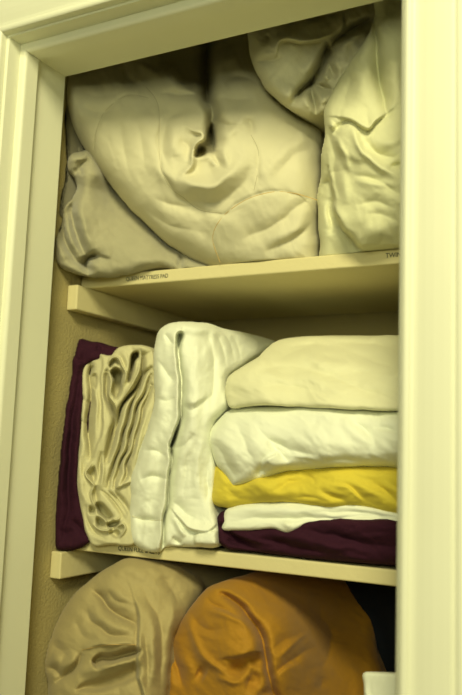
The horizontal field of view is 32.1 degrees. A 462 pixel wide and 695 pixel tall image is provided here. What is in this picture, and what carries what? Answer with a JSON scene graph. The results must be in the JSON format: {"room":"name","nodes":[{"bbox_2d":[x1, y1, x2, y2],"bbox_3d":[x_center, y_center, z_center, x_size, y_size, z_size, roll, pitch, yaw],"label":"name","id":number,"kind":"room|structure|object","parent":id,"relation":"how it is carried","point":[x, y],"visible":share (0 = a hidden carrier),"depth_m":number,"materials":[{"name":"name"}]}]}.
{"room":"linen closet","nodes":[
{"label":"linen closet","id":0,"kind":"room"},
{"bbox_2d":[25,76,156,694],"bbox_3d":[-0.237,0.460,1.272,0.080,2.700,0.444,-2,-8,28],"label":"wall","id":1,"kind":"structure","parent":0,"point":[49,596],"depth_m":1.17,"materials":[{"name":"paint"}]},
{"bbox_2d":[50,550,132,578],"bbox_3d":[-0.168,0.335,1.304,0.019,0.038,0.354,-2,-8,28],"label":"cleat","id":2,"kind":"object","parent":1,"relation":"attached to","point":[64,563],"visible":0.44,"depth_m":1.18,"materials":[{"name":"paint"}]},
{"bbox_2d":[67,285,195,332],"bbox_3d":[-0.154,-0.052,1.354,0.019,0.038,0.354,-2,-8,28],"label":"cleat","id":3,"kind":"object","parent":1,"relation":"attached to","point":[83,300],"visible":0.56,"depth_m":1.28,"materials":[{"name":"paint"}]},
{"bbox_2d":[199,311,398,341],"bbox_3d":[0.186,0.484,1.340,0.760,2.700,0.080,-2,-8,28],"label":"wall","id":4,"kind":"structure","parent":0,"point":[376,323],"depth_m":1.39,"materials":[{"name":"paint"}]},
{"bbox_2d":[77,542,396,585],"bbox_3d":[0.096,0.300,1.183,0.598,0.019,0.324,-2,-8,28],"label":"closet shelf","id":5,"kind":"object","parent":4,"relation":"attached to","point":[221,556],"visible":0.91,"depth_m":1.03,"materials":[{"name":"paint"}]},
{"bbox_2d":[55,339,118,550],"bbox_3d":[-0.151,0.156,1.300,0.061,0.314,0.333,-2,-8,28],"label":"sheet","id":6,"kind":"object","parent":5,"relation":"on","point":[70,534],"visible":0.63,"depth_m":1.17,"materials":[{"name":"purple fabric"}]},
{"bbox_2d":[77,345,154,545],"bbox_3d":[-0.126,0.154,1.273,0.140,0.293,0.290,-2,-8,26],"label":"sheet","id":7,"kind":"object","parent":5,"relation":"on","point":[119,386],"visible":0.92,"depth_m":1.17,"materials":[{"name":"fabric"}]},
{"bbox_2d":[130,322,274,551],"bbox_3d":[-0.009,0.137,1.234,0.151,0.325,0.351,-2,-8,28],"label":"folded blanket","id":8,"kind":"object","parent":5,"relation":"on","point":[172,478],"visible":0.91,"depth_m":1.09,"materials":[{"name":"white fabric"}]},
{"bbox_2d":[217,511,396,565],"bbox_3d":[0.168,0.251,1.110,0.303,0.063,0.293,-2,-8,28],"label":"sheet","id":9,"kind":"object","parent":5,"relation":"on","point":[374,541],"visible":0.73,"depth_m":0.98,"materials":[{"name":"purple fabric"}]},
{"bbox_2d":[222,502,396,531],"bbox_3d":[0.169,0.231,1.109,0.289,0.046,0.288,-2,-8,28],"label":"sheet","id":10,"kind":"object","parent":9,"relation":"on","point":[282,516],"visible":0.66,"depth_m":1.01,"materials":[{"name":"white fabric"}]},
{"bbox_2d":[212,466,397,512],"bbox_3d":[0.161,0.193,1.122,0.312,0.076,0.303,-2,-8,28],"label":"sheet","id":11,"kind":"object","parent":10,"relation":"on","point":[374,487],"visible":0.67,"depth_m":0.99,"materials":[{"name":"yellow fabric"}]},
{"bbox_2d":[210,406,397,484],"bbox_3d":[0.158,0.142,1.135,0.335,0.120,0.348,-2,-8,28],"label":"sheet","id":12,"kind":"object","parent":11,"relation":"on","point":[247,444],"visible":0.71,"depth_m":1.00,"materials":[{"name":"white fabric"}]},
{"bbox_2d":[225,335,398,410],"bbox_3d":[0.181,0.044,1.151,0.289,0.127,0.335,-2,-8,28],"label":"sheet","id":13,"kind":"object","parent":12,"relation":"on","point":[348,372],"visible":0.71,"depth_m":1.04,"materials":[{"name":"beige fabric"}]},
{"bbox_2d":[81,249,399,321],"bbox_3d":[0.110,-0.087,1.234,0.598,0.019,0.324,-2,-8,28],"label":"closet shelf","id":14,"kind":"object","parent":4,"relation":"attached to","point":[362,282],"visible":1,"depth_m":1.19,"materials":[{"name":"paint"}]},
{"bbox_2d":[56,150,206,277],"bbox_3d":[-0.112,-0.198,1.228,0.219,0.204,0.214,-2,-8,28],"label":"blanket","id":15,"kind":"object","parent":14,"relation":"on","point":[99,236],"visible":0.79,"depth_m":1.18,"materials":[{"name":"beige fabric"}]},
{"bbox_2d":[60,105,84,216],"bbox_3d":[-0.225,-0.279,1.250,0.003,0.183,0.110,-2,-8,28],"label":"blanket","id":16,"kind":"object","parent":15,"relation":"on","point":[73,144],"visible":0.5,"depth_m":1.22,"materials":[{"name":"beige fabric"}]},
{"bbox_2d":[67,33,324,265],"bbox_3d":[0.008,-0.337,1.281,0.389,0.481,0.386,-2,-8,28],"label":"comforter","id":17,"kind":"object","parent":14,"relation":"on","point":[192,140],"visible":0.8,"depth_m":1.12,"materials":[{"name":"fabric"}]},
{"bbox_2d":[247,3,374,133],"bbox_3d":[0.120,-0.417,1.158,0.226,0.245,0.220,-2,-8,28],"label":"duvet","id":18,"kind":"object","parent":17,"relation":"on","point":[300,63],"visible":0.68,"depth_m":1.07,"materials":[{"name":"fabric"}]},
{"bbox_2d":[317,0,401,255],"bbox_3d":[0.224,-0.286,1.113,0.183,0.351,0.329,-2,-8,28],"label":"comforter","id":19,"kind":"object","parent":14,"relation":"on","point":[358,195],"visible":0.61,"depth_m":0.99,"materials":[{"name":"fabric"}]},
{"bbox_3d":[0.085,0.586,1.147,0.598,0.019,0.324,-2,-8,28],"label":"closet shelf","id":20,"kind":"object","parent":4,"relation":"attached to","visible":0},
{"bbox_2d":[45,557,255,694],"bbox_3d":[-0.102,0.442,1.204,0.221,0.267,0.406,-2,-8,28],"label":"blanket","id":21,"kind":"object","parent":20,"relation":"on","point":[115,635],"visible":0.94,"depth_m":1.06,"materials":[{"name":"beige fabric"}]},
{"bbox_2d":[169,571,386,694],"bbox_3d":[0.094,0.447,1.144,0.402,0.256,0.242,8,-9,-38],"label":"blanket","id":22,"kind":"object","parent":20,"relation":"on","point":[258,632],"visible":0.91,"depth_m":1.03,"materials":[{"name":"orange fabric"}]},
{"bbox_2d":[345,581,395,671],"bbox_3d":[0.097,0.475,1.289,0.476,0.237,0.081,-2,-8,28],"label":"blanket","id":23,"kind":"object","parent":20,"relation":"on","point":[378,601],"visible":0.11,"depth_m":1.21,"materials":[{"name":"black fabric"}]},
{"bbox_2d":[362,671,395,694],"bbox_3d":[0.192,0.438,0.903,0.090,0.148,0.035,-2,-8,28],"label":"storage bin","id":24,"kind":"object","parent":20,"relation":"on","point":[375,683],"visible":0.42,"depth_m":0.91,"materials":[{"name":"white plastic"}]},
{"bbox_3d":[-0.854,0.441,1.299,1.210,2.700,0.095,-2,-8,28],"label":"wall","id":25,"kind":"structure","parent":0,"visible":0},
{"bbox_2d":[0,31,6,126],"bbox_3d":[-0.367,0.639,0.943,0.060,2.251,0.016,-2,-8,28],"label":"trim","id":26,"kind":"structure","parent":25,"relation":"attached to","point":[3,37],"depth_m":1.06,"materials":[{"name":"paint"}]},
{"bbox_2d":[0,45,38,601],"bbox_3d":[-0.313,0.675,0.958,0.010,2.188,0.026,-2,-8,28],"label":"trim","id":27,"kind":"structure","parent":25,"relation":"attached to","point":[28,68],"depth_m":1.05,"materials":[{"name":"paint"}]},
{"bbox_2d":[0,35,64,694],"bbox_3d":[-0.316,0.668,0.986,0.020,2.208,0.115,-2,-8,28],"label":"trim","id":28,"kind":"structure","parent":25,"relation":"attached to","point":[16,589],"depth_m":1.08,"materials":[{"name":"paint"}]},
{"bbox_3d":[0.766,0.387,0.432,1.314,2.700,0.095,-2,-8,28],"label":"wall","id":29,"kind":"structure","parent":0,"visible":0},
{"bbox_2d":[396,0,403,694],"bbox_3d":[0.150,0.662,0.710,0.010,2.184,0.026,-2,-8,28],"label":"trim","id":30,"kind":"structure","parent":29,"relation":"attached to","point":[402,36],"depth_m":0.79,"materials":[{"name":"paint"}]},
{"bbox_2d":[398,0,404,694],"bbox_3d":[0.174,0.652,0.724,0.020,2.208,0.115,-2,-8,28],"label":"trim","id":31,"kind":"structure","parent":29,"relation":"attached to","point":[404,0],"depth_m":0.76,"materials":[{"name":"paint"}]},
{"bbox_2d":[399,0,461,694],"bbox_3d":[0.165,0.622,0.658,0.060,2.251,0.016,-2,-8,28],"label":"trim","id":32,"kind":"structure","parent":29,"relation":"attached to","point":[431,453],"depth_m":0.73,"materials":[{"name":"paint"}]},
{"bbox_3d":[-0.027,-0.677,1.019,0.576,0.496,0.095,-2,-8,28],"label":"wall","id":33,"kind":"structure","parent":0,"visible":0},
{"bbox_2d":[0,0,131,35],"bbox_3d":[-0.062,-0.455,0.941,0.664,0.060,0.016,-2,-8,28],"label":"trim","id":34,"kind":"structure","parent":33,"relation":"attached to","point":[16,16],"depth_m":1.04,"materials":[{"name":"paint"}]},
{"bbox_2d":[22,0,268,58],"bbox_3d":[-0.043,-0.411,0.974,0.536,0.012,0.026,-2,-8,28],"label":"trim","id":35,"kind":"structure","parent":33,"relation":"attached to","point":[185,10],"depth_m":1.01,"materials":[{"name":"paint"}]},
{"bbox_2d":[9,0,382,76],"bbox_3d":[-0.032,-0.422,0.995,0.536,0.024,0.115,-2,-8,28],"label":"trim","id":36,"kind":"structure","parent":33,"relation":"attached to","point":[271,13],"depth_m":1.03,"materials":[{"name":"paint"}]}
]}

